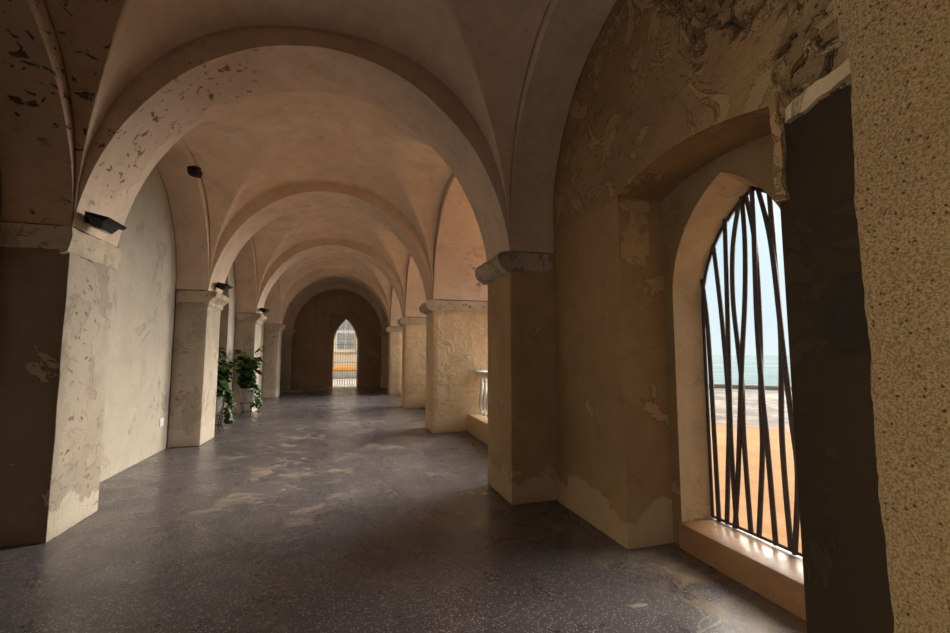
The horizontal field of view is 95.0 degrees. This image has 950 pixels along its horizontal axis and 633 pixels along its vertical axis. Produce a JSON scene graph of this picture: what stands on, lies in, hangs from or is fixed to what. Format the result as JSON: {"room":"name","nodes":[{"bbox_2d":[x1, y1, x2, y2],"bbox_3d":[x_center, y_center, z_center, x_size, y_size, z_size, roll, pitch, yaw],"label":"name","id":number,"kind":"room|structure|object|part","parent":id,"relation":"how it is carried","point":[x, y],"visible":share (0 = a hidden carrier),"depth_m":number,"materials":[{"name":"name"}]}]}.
{"room":"vaulted arcade corridor","nodes":[
{"label":"vaulted arcade corridor","id":0,"kind":"room"},
{"bbox_2d":[0,164,264,481],"bbox_3d":[-6.077,-0.228,9.904,0.370,5.300,21.300,2,-5,-17],"label":"wall","id":1,"kind":"structure","parent":0,"point":[154,306],"depth_m":6.39,"materials":[{"name":"paint"}]},
{"bbox_2d":[0,0,75,224],"bbox_3d":[-3.268,-2.259,2.167,0.494,2.617,3.559,2,-5,-17],"label":"arch","id":2,"kind":"object","parent":1,"relation":"attached to","point":[38,144],"visible":0.93,"depth_m":3.65,"materials":[{"name":"paint"}]},
{"bbox_2d":[159,418,163,426],"bbox_3d":[-5.081,1.714,7.055,0.016,0.130,0.140,2,-5,-17],"label":"wall outlet","id":3,"kind":"object","parent":1,"relation":"attached to","point":[161,423],"visible":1,"depth_m":7.03,"materials":[{"name":"white plastic"}]},
{"bbox_2d":[117,139,209,289],"bbox_3d":[-4.465,-1.905,6.167,0.494,2.617,3.179,2,-5,-17],"label":"arch","id":4,"kind":"object","parent":1,"relation":"attached to","point":[186,193],"visible":0.2,"depth_m":7.33,"materials":[{"name":"paint"}]},
{"bbox_2d":[234,237,256,312],"bbox_3d":[-5.657,-1.552,10.156,0.496,2.617,3.416,2,-5,-17],"label":"arch","id":5,"kind":"object","parent":1,"relation":"attached to","point":[245,263],"visible":0.11,"depth_m":11.55,"materials":[{"name":"paint"}]},
{"bbox_2d":[264,278,279,323],"bbox_3d":[-6.879,-1.190,14.243,0.495,2.617,3.460,2,-5,-17],"label":"arch","id":6,"kind":"object","parent":1,"relation":"attached to","point":[272,302],"visible":0.13,"depth_m":15.72,"materials":[{"name":"paint"}]},
{"bbox_2d":[283,300,292,329],"bbox_3d":[-8.089,-0.832,18.292,0.495,2.617,3.276,2,-5,-17],"label":"arch","id":7,"kind":"object","parent":1,"relation":"attached to","point":[288,318],"visible":0.09,"depth_m":19.73,"materials":[{"name":"paint"}]},
{"bbox_2d":[120,91,451,288],"bbox_3d":[-2.276,-1.768,6.704,3.994,2.438,3.493,2,-5,-17],"label":"ceiling","id":8,"kind":"structure","parent":0,"point":[248,149],"depth_m":7.15,"materials":[{"name":"paint"}]},
{"bbox_2d":[187,165,201,177],"bbox_3d":[-4.191,-2.163,6.510,0.199,0.176,0.224,2,-5,-17],"label":"lamp","id":9,"kind":"object","parent":8,"relation":"attached to","point":[194,171],"visible":1,"depth_m":6.44,"materials":[{"name":"black metal"}]},
{"bbox_2d":[252,205,408,303],"bbox_3d":[-3.495,-1.405,10.785,3.994,2.434,3.484,2,-5,-17],"label":"ceiling","id":10,"kind":"structure","parent":0,"point":[288,230],"depth_m":11.59,"materials":[{"name":"paint"}]},
{"bbox_2d":[290,290,380,388],"bbox_3d":[-6.355,0.763,21.098,6.250,5.300,0.400,2,-5,-17],"label":"wall","id":11,"kind":"structure","parent":0,"point":[317,323],"depth_m":20.78,"materials":[{"name":"paint"}]},
{"bbox_2d":[332,319,357,386],"bbox_3d":[-6.293,1.750,21.134,1.134,3.301,0.032,2,-5,-17],"label":"gate","id":12,"kind":"object","parent":11,"relation":"attached to","point":[337,370],"visible":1,"depth_m":21.09,"materials":[{"name":"black metal"}]},
{"bbox_2d":[279,251,391,314],"bbox_3d":[-4.737,-1.035,14.937,3.994,2.431,3.823,2,-5,-17],"label":"ceiling","id":13,"kind":"structure","parent":0,"point":[327,259],"depth_m":15.89,"materials":[{"name":"paint"}]},
{"bbox_2d":[293,277,382,321],"bbox_3d":[-5.928,-0.684,18.924,3.994,2.435,3.274,2,-5,-17],"label":"ceiling","id":14,"kind":"structure","parent":0,"point":[298,298],"depth_m":20.09,"materials":[{"name":"paint"}]},
{"bbox_2d":[390,287,401,325],"bbox_3d":[-2.158,-1.061,15.710,1.368,2.617,3.828,2,-5,-17],"label":"wall","id":15,"kind":"structure","parent":0,"point":[395,312],"depth_m":17.23,"materials":[{"name":"paint"}]},
{"bbox_2d":[0,387,806,632],"bbox_3d":[-2.820,2.442,8.588,6.800,0.250,26.220,2,-5,-17],"label":"floor","id":16,"kind":"structure","parent":0,"point":[334,509],"depth_m":3.38,"materials":[{"name":"stone"}]},
{"bbox_2d":[0,223,120,546],"bbox_3d":[-3.881,0.572,4.027,0.524,2.678,0.880,2,-5,-17],"label":"pillar","id":17,"kind":"structure","parent":16,"relation":"on","point":[57,282],"depth_m":3.72,"materials":[{"name":"paint"}]},
{"bbox_2d":[167,290,229,447],"bbox_3d":[-4.977,0.912,7.891,0.634,2.680,0.939,2,-5,-17],"label":"pillar","id":18,"kind":"structure","parent":16,"relation":"on","point":[192,410],"depth_m":7.50,"materials":[{"name":"paint"}]},
{"bbox_2d":[215,347,238,431],"bbox_3d":[-5.330,1.476,8.990,0.767,1.752,0.708,2,-5,-17],"label":"potted plant","id":19,"kind":"object","parent":16,"relation":"on","point":[223,391],"visible":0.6,"depth_m":8.97,"materials":[{"name":"green plant"}]},
{"bbox_3d":[-5.326,1.817,8.931,0.380,0.365,0.380,2,-5,-17],"label":"pot","id":20,"kind":"part","parent":19,"relation":"part of","materials":[{"name":"grey ceramic"}]},
{"bbox_2d":[231,313,266,413],"bbox_3d":[-6.199,1.274,11.977,0.633,2.680,0.899,2,-5,-17],"label":"pillar","id":21,"kind":"structure","parent":16,"relation":"on","point":[248,325],"depth_m":11.62,"materials":[{"name":"paint"}]},
{"bbox_2d":[237,239,425,317],"bbox_3d":[-3.678,-1.304,12.957,5.850,2.617,0.821,2,-5,-17],"label":"arch","id":22,"kind":"object","parent":21,"relation":"on","point":[292,255],"visible":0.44,"depth_m":12.60,"materials":[{"name":"paint"}]},
{"bbox_2d":[260,308,269,312],"bbox_3d":[-5.846,-0.160,12.093,0.220,0.140,0.340,2,-5,-17],"label":"wall lamp","id":23,"kind":"object","parent":22,"relation":"attached to","point":[263,310],"visible":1,"depth_m":11.98,"materials":[{"name":"black plastic"}]},
{"bbox_2d":[233,346,267,416],"bbox_3d":[-5.800,1.639,11.068,0.809,1.793,0.928,2,-5,-17],"label":"potted plant","id":24,"kind":"object","parent":16,"relation":"on","point":[247,378],"visible":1,"depth_m":11.04,"materials":[{"name":"green plant"}]},
{"bbox_3d":[-5.806,2.009,11.096,0.380,0.365,0.380,2,-5,-17],"label":"pot","id":25,"kind":"part","parent":24,"relation":"part of","materials":[{"name":"grey ceramic"}]},
{"bbox_2d":[261,324,285,398],"bbox_3d":[-7.429,1.639,16.096,0.635,2.681,0.929,2,-5,-17],"label":"pillar","id":26,"kind":"structure","parent":16,"relation":"on","point":[270,375],"depth_m":15.70,"materials":[{"name":"paint"}]},
{"bbox_2d":[279,268,401,326],"bbox_3d":[-4.936,-0.932,17.164,5.880,2.617,0.867,2,-5,-18],"label":"arch","id":27,"kind":"object","parent":26,"relation":"on","point":[315,275],"visible":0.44,"depth_m":16.81,"materials":[{"name":"paint"}]},
{"bbox_2d":[280,330,295,389],"bbox_3d":[-8.552,1.971,19.853,0.636,2.680,0.500,2,-5,-17],"label":"pillar","id":28,"kind":"structure","parent":16,"relation":"on","point":[287,335],"depth_m":19.65,"materials":[{"name":"paint"}]},
{"bbox_2d":[292,284,384,331],"bbox_3d":[-6.449,-0.618,20.711,4.980,2.617,0.429,2,-5,-17],"label":"arch","id":29,"kind":"object","parent":28,"relation":"on","point":[309,296],"visible":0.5,"depth_m":20.58,"materials":[{"name":"paint"}]},
{"bbox_2d":[378,332,387,387],"bbox_3d":[-4.371,2.079,21.093,0.659,2.678,0.497,2,-5,-17],"label":"pillar","id":30,"kind":"structure","parent":16,"relation":"on","point":[384,336],"depth_m":20.89,"materials":[{"name":"paint"}]},
{"bbox_2d":[384,326,401,394],"bbox_3d":[-3.304,1.766,17.528,0.660,2.681,0.831,2,-5,-17],"label":"pillar","id":31,"kind":"structure","parent":16,"relation":"on","point":[394,382],"depth_m":17.20,"materials":[{"name":"paint"}]},
{"bbox_2d":[397,317,425,407],"bbox_3d":[-1.588,1.391,13.297,1.522,2.681,0.752,2,-5,-17],"label":"pillar","id":32,"kind":"structure","parent":16,"relation":"on","point":[413,390],"depth_m":12.90,"materials":[{"name":"paint"}]},
{"bbox_2d":[419,299,487,432],"bbox_3d":[-0.381,1.035,9.265,1.524,2.683,0.845,2,-5,-17],"label":"pillar","id":33,"kind":"structure","parent":16,"relation":"on","point":[456,331],"depth_m":8.89,"materials":[{"name":"paint"}]},
{"bbox_2d":[178,182,487,301],"bbox_3d":[-2.457,-1.666,8.872,5.850,2.617,0.864,2,-5,-17],"label":"arch","id":34,"kind":"object","parent":33,"relation":"on","point":[276,202],"visible":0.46,"depth_m":8.52,"materials":[{"name":"paint"}]},
{"bbox_2d":[216,282,232,291],"bbox_3d":[-4.634,-0.539,8.037,0.220,0.140,0.340,2,-5,-17],"label":"wall lamp","id":35,"kind":"object","parent":34,"relation":"attached to","point":[224,287],"visible":1,"depth_m":7.93,"materials":[{"name":"black plastic"}]},
{"bbox_2d":[217,282,232,288],"bbox_3d":[-4.614,-0.573,8.046,0.180,0.070,0.340,2,-5,-17],"label":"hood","id":36,"kind":"object","parent":35,"relation":"attached to","point":[219,285],"depth_m":7.92,"materials":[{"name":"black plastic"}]},
{"bbox_2d":[467,371,487,444],"bbox_3d":[0.619,1.583,7.272,0.606,1.232,3.484,2,-5,-17],"label":"balustrade","id":37,"kind":"object","parent":16,"relation":"on","point":[477,424],"visible":0.17,"depth_m":8.43,"materials":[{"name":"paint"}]},
{"bbox_3d":[0.600,1.019,7.316,0.240,0.100,3.480,2,-5,-17],"label":"rail","id":38,"kind":"part","parent":37,"relation":"part of","materials":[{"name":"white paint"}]},
{"bbox_2d":[476,251,557,504],"bbox_3d":[0.845,0.671,5.159,1.527,2.681,0.876,2,-5,-17],"label":"pillar","id":39,"kind":"structure","parent":16,"relation":"on","point":[521,329],"depth_m":4.71,"materials":[{"name":"brown paint"}]},
{"bbox_2d":[6,26,553,260],"bbox_3d":[-1.266,-2.019,4.882,5.895,2.617,0.859,1,-5,-14],"label":"arch","id":40,"kind":"object","parent":39,"relation":"on","point":[200,78],"visible":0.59,"depth_m":4.58,"materials":[{"name":"paint"}]},
{"bbox_2d":[84,211,126,233],"bbox_3d":[-3.446,-0.852,4.042,0.220,0.140,0.340,2,-5,-17],"label":"wall lamp","id":41,"kind":"object","parent":40,"relation":"attached to","point":[102,223],"visible":1,"depth_m":3.94,"materials":[{"name":"black plastic"}]},
{"bbox_2d":[847,0,949,632],"bbox_3d":[1.693,0.308,1.104,0.519,2.680,0.894,2,-5,-17],"label":"wall","id":42,"kind":"structure","parent":16,"relation":"on","point":[899,62],"depth_m":1.36,"materials":[{"name":"beige paint"}]},
{"bbox_2d":[837,0,904,37],"bbox_3d":[-0.457,-2.390,0.692,4.998,2.617,0.889,2,-5,-17],"label":"arch","id":43,"kind":"object","parent":42,"relation":"on","point":[854,14],"visible":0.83,"depth_m":1.51,"materials":[{"name":"beige paint"}]},
{"bbox_2d":[405,253,425,316],"bbox_3d":[-0.918,-1.428,11.558,1.368,2.617,3.488,2,-5,-17],"label":"wall","id":44,"kind":"structure","parent":0,"point":[415,293],"depth_m":12.90,"materials":[{"name":"paint"}]},
{"bbox_2d":[45,0,835,227],"bbox_3d":[-1.108,-2.108,2.798,3.994,2.429,3.553,2,-5,-17],"label":"ceiling","id":45,"kind":"structure","parent":0,"point":[481,50],"depth_m":4.13,"materials":[{"name":"paint"}]},
{"bbox_2d":[433,173,487,300],"bbox_3d":[0.303,-1.789,7.476,1.367,2.617,3.503,2,-5,-17],"label":"wall","id":46,"kind":"structure","parent":0,"point":[459,250],"depth_m":8.79,"materials":[{"name":"paint"}]},
{"bbox_2d":[661,133,779,545],"bbox_3d":[1.996,0.180,3.170,0.333,3.300,1.915,2,-5,-17],"label":"window frame","id":47,"kind":"structure","parent":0,"point":[693,212],"depth_m":3.63,"materials":[{"name":"paint"}]},
{"bbox_2d":[679,518,805,620],"bbox_3d":[1.972,1.722,3.040,0.365,0.204,1.082,2,-5,-17],"label":"window sill","id":48,"kind":"structure","parent":47,"relation":"attached to","point":[773,572],"depth_m":2.97,"materials":[{"name":"brown polished stone"}]},
{"bbox_2d":[700,186,801,556],"bbox_3d":[2.118,0.314,3.208,0.060,2.624,1.088,2,-5,-17],"label":"window grille","id":49,"kind":"object","parent":47,"relation":"in","point":[732,476],"visible":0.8,"depth_m":3.34,"materials":[{"name":"metal"}]},
{"bbox_2d":[553,0,893,632],"bbox_3d":[1.669,-0.839,2.994,0.440,5.300,4.022,2,-5,-17],"label":"wall","id":50,"kind":"structure","parent":0,"point":[665,89],"depth_m":3.02,"materials":[{"name":"beige paint"}]},
{"bbox_2d":[619,200,650,266],"bbox_3d":[1.373,-0.718,3.763,0.315,0.574,0.073,2,-5,-17],"label":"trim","id":51,"kind":"structure","parent":50,"relation":"attached to","point":[633,248],"depth_m":3.75,"materials":[{"name":"brown paint"}]},
{"bbox_2d":[510,0,847,252],"bbox_3d":[1.096,-2.156,3.332,0.515,2.617,3.293,2,-5,-17],"label":"arch","id":52,"kind":"object","parent":50,"relation":"attached to","point":[568,31],"visible":0.71,"depth_m":4.53,"materials":[{"name":"paint"}]},
{"bbox_2d":[769,92,788,202],"bbox_3d":[1.641,-0.907,2.338,0.071,0.606,0.069,2,-5,-17],"label":"trim","id":53,"kind":"structure","parent":50,"relation":"attached to","point":[780,177],"depth_m":2.33,"materials":[{"name":"beige stone"}]},
{"bbox_2d":[783,55,850,123],"bbox_3d":[1.735,-1.148,2.033,0.073,0.219,0.590,2,-5,-17],"label":"trim","id":54,"kind":"structure","parent":50,"relation":"attached to","point":[839,74],"depth_m":2.13,"materials":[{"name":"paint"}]},
{"bbox_2d":[808,270,870,356],"bbox_3d":[1.716,-0.001,2.027,0.004,0.403,0.314,2,-5,-17],"label":"wire mesh","id":55,"kind":"object","parent":50,"relation":"attached to","point":[858,273],"visible":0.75,"depth_m":2.01,"materials":[{"name":"black metal"}]},
{"label":"outside","id":56,"kind":"structure","parent":0,"visible":0},
{"bbox_2d":[707,355,790,385],"bbox_3d":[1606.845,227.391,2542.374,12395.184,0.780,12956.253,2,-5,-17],"label":"sea","id":57,"kind":"structure","parent":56,"point":[770,361],"depth_m":55.51,"materials":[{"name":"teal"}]},
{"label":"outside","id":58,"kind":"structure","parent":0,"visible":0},
{"bbox_2d":[709,388,801,552],"bbox_3d":[48.377,2.465,0.625,86.790,0.700,94.000,2,-5,-17],"label":"beach","id":59,"kind":"structure","parent":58,"point":[751,395],"depth_m":8.65},
{"bbox_2d":[708,384,791,390],"bbox_3d":[16.835,4.266,26.470,59.994,0.308,1.242,-3,-6,32],"label":"bank","id":60,"kind":"object","parent":59,"relation":"on","point":[715,385],"visible":0.05,"depth_m":26.29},
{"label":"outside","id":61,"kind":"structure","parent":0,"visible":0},
{"bbox_2d":[333,378,355,386],"bbox_3d":[-8.036,4.028,26.738,12.000,0.190,11.680,2,-5,-17],"label":"ground","id":62,"kind":"structure","parent":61,"point":[338,380],"depth_m":24.78,"materials":[{"name":"beige stone"}]},
{"bbox_2d":[332,366,355,378],"bbox_3d":[-8.959,3.741,29.174,4.800,0.809,0.290,2,-5,-17],"label":"wall","id":63,"kind":"structure","parent":62,"relation":"on","point":[351,374],"depth_m":29.11,"materials":[{"name":"orange paint"}]},
{"bbox_2d":[333,320,357,369],"bbox_3d":[-9.245,0.795,31.104,12.000,7.000,1.200,2,-5,-17],"label":"building","id":64,"kind":"structure","parent":62,"relation":"on","point":[343,361],"depth_m":30.57,"materials":[{"name":"paint"}]},
{"bbox_3d":[-9.405,2.002,30.444,0.500,0.520,0.035,2,-5,-17],"label":"pane","id":65,"kind":"part","parent":64,"relation":"part of","materials":[{"name":"grey glass"}]},
{"bbox_3d":[-9.405,1.424,30.495,0.500,0.520,0.035,2,-5,-17],"label":"pane","id":66,"kind":"part","parent":64,"relation":"part of","materials":[{"name":"grey glass"}]},
{"bbox_3d":[-9.405,0.547,30.573,0.500,0.800,0.035,2,-5,-17],"label":"pane","id":67,"kind":"part","parent":64,"relation":"part of","materials":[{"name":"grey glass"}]},
{"bbox_3d":[-8.820,0.563,30.746,0.500,0.800,0.035,2,-5,-17],"label":"pane","id":68,"kind":"part","parent":64,"relation":"part of","materials":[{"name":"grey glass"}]},
{"bbox_3d":[-8.820,2.017,30.617,0.500,0.520,0.035,2,-5,-17],"label":"pane","id":69,"kind":"part","parent":64,"relation":"part of","materials":[{"name":"grey glass"}]},
{"bbox_3d":[-8.820,1.440,30.669,0.500,0.520,0.035,2,-5,-17],"label":"pane","id":70,"kind":"part","parent":64,"relation":"part of","materials":[{"name":"grey glass"}]},
{"bbox_3d":[-3.194,0.663,19.962,0.840,5.300,3.590,2,-5,-17],"label":"wall","id":71,"kind":"structure","parent":0,"visible":0},
{"bbox_2d":[382,308,387,330],"bbox_3d":[-3.780,-0.712,19.647,0.508,2.617,3.124,2,-5,-17],"label":"arch","id":72,"kind":"object","parent":71,"relation":"attached to","point":[384,318],"visible":0.02,"depth_m":20.97,"materials":[{"name":"paint"}]}
]}

